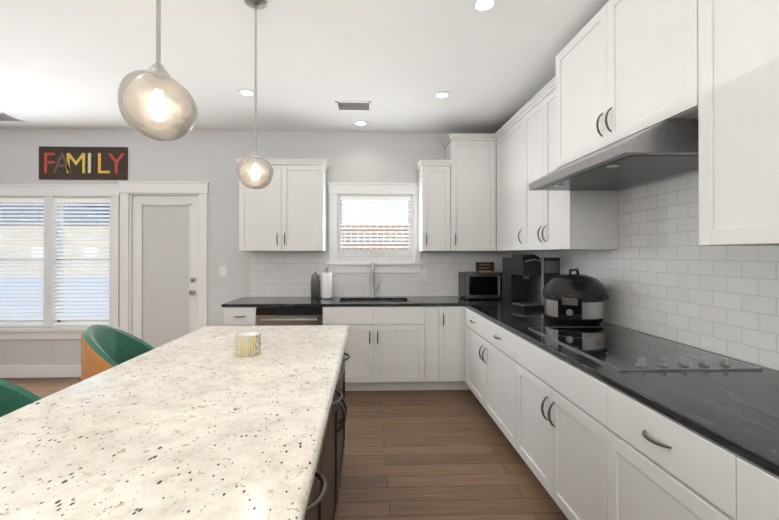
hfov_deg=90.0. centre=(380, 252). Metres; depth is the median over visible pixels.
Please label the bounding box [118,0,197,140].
pendant light
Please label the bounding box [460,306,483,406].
base cabinet
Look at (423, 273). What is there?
electrical outlet plate
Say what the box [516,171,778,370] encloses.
backsplash
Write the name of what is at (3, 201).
window blind
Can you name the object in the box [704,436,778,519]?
base cabinet
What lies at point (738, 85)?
upper cabinet
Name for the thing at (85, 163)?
family sign
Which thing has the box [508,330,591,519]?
base cabinet
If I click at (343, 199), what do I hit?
blinds
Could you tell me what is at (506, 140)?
upper cabinet
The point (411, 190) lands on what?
window
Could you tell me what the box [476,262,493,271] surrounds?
crate
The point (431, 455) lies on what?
floor
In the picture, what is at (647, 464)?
base cabinet
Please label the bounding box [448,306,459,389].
base cabinet
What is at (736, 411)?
countertop
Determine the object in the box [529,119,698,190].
range hood
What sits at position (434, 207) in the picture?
upper cabinet
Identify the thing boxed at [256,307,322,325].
dishwasher
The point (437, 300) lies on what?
countertop
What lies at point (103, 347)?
chair
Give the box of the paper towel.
[320,268,332,298]
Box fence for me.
[343,226,407,248]
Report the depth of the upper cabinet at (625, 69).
2.00 m
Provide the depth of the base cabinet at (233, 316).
3.91 m
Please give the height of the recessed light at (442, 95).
0.006 m
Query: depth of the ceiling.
2.87 m
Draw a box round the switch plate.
[219,266,226,275]
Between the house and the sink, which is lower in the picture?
the sink
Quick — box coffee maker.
[502,254,559,310]
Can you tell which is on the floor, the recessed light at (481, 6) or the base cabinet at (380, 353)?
the base cabinet at (380, 353)
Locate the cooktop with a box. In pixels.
[528,327,762,370]
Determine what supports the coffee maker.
on the countertop at (736, 411)
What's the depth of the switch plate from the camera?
4.54 m
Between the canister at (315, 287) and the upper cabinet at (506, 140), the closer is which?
the upper cabinet at (506, 140)
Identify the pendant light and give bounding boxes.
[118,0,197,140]
[237,0,273,188]
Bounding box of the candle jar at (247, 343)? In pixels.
[235,332,260,356]
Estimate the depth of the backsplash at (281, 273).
4.59 m
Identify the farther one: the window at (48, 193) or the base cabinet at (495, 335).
the window at (48, 193)
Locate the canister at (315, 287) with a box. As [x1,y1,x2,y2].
[311,272,319,298]
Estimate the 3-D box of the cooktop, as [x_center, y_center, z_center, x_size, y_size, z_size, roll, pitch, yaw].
[1.328,0.491,2.163,0.628,0.038,0.968,0,0,-2]
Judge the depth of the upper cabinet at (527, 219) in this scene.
3.04 m
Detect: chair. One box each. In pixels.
[0,379,41,416]
[81,325,154,380]
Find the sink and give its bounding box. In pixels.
[340,300,406,302]
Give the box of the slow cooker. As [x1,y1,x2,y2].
[543,268,608,325]
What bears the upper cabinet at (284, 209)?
attached to the wall at (209, 156)
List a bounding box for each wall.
[0,128,494,365]
[604,321,776,370]
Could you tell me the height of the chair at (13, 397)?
1.012 m
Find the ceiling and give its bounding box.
[0,0,608,132]
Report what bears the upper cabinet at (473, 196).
attached to the wall at (209, 156)
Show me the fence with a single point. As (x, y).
(375, 237)
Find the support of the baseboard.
attached to the wall at (209, 156)
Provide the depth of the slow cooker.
2.71 m
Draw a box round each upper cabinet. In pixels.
[235,158,328,250]
[415,159,453,250]
[442,134,495,250]
[495,116,517,250]
[518,80,618,250]
[556,0,697,168]
[698,0,778,245]
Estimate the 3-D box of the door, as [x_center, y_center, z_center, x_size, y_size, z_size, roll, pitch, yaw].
[-2.510,0.377,4.539,0.756,2.086,0.117,0,0,-2]
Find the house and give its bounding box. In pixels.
[0,203,109,274]
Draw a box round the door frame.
[117,181,208,334]
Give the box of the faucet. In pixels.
[370,262,378,296]
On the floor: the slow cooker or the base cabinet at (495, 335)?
the base cabinet at (495, 335)
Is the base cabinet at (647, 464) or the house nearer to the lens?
the base cabinet at (647, 464)
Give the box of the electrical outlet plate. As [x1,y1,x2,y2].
[420,269,426,277]
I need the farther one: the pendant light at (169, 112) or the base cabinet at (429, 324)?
the base cabinet at (429, 324)
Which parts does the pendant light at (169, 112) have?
bulb, lamp shade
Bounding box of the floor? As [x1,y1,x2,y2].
[0,377,567,519]
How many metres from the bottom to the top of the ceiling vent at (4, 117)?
0.009 m
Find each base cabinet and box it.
[224,307,256,325]
[304,422,327,519]
[328,372,339,519]
[332,322,411,390]
[340,351,347,481]
[408,306,447,389]
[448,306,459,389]
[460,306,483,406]
[484,317,507,438]
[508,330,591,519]
[592,376,707,519]
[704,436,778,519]
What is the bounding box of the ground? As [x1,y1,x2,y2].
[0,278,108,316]
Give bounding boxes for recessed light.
[237,89,253,96]
[353,121,367,125]
[433,91,450,98]
[470,0,499,13]
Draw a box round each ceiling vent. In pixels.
[0,113,25,121]
[335,101,370,110]
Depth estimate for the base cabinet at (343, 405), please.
2.39 m
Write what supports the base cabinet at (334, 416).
on the floor
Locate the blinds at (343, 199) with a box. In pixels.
[340,196,410,249]
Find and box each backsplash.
[250,250,515,296]
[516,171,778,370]
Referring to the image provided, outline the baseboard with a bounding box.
[0,365,80,377]
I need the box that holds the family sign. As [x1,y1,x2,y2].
[39,146,127,179]
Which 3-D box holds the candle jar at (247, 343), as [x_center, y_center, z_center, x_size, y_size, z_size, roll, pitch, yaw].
[-0.668,0.461,1.969,0.124,0.098,0.124,0,0,-2]
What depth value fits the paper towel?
4.34 m
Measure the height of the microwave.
0.295 m
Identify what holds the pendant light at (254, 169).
hanging from the ceiling
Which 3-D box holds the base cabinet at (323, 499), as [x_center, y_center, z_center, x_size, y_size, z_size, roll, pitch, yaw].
[-0.517,0.990,1.035,0.650,0.864,0.794,0,0,-2]
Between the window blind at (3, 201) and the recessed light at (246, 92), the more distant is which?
the window blind at (3, 201)
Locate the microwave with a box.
[458,271,501,299]
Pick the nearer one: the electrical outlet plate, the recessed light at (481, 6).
the recessed light at (481, 6)
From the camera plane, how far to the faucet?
4.42 m
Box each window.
[0,184,120,339]
[326,182,423,272]
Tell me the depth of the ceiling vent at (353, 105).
3.78 m
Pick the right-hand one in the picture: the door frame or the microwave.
the microwave
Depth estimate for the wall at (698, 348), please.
2.08 m
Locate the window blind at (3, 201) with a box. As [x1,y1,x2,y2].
[0,198,109,324]
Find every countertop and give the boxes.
[0,325,349,519]
[221,296,460,306]
[453,296,778,476]
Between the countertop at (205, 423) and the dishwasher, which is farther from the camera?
the dishwasher
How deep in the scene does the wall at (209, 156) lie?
4.54 m
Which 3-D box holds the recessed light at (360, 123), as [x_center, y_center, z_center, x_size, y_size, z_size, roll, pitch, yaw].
[-0.216,-1.425,4.291,0.168,0.006,0.168,0,0,-2]
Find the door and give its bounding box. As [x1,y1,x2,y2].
[133,196,197,347]

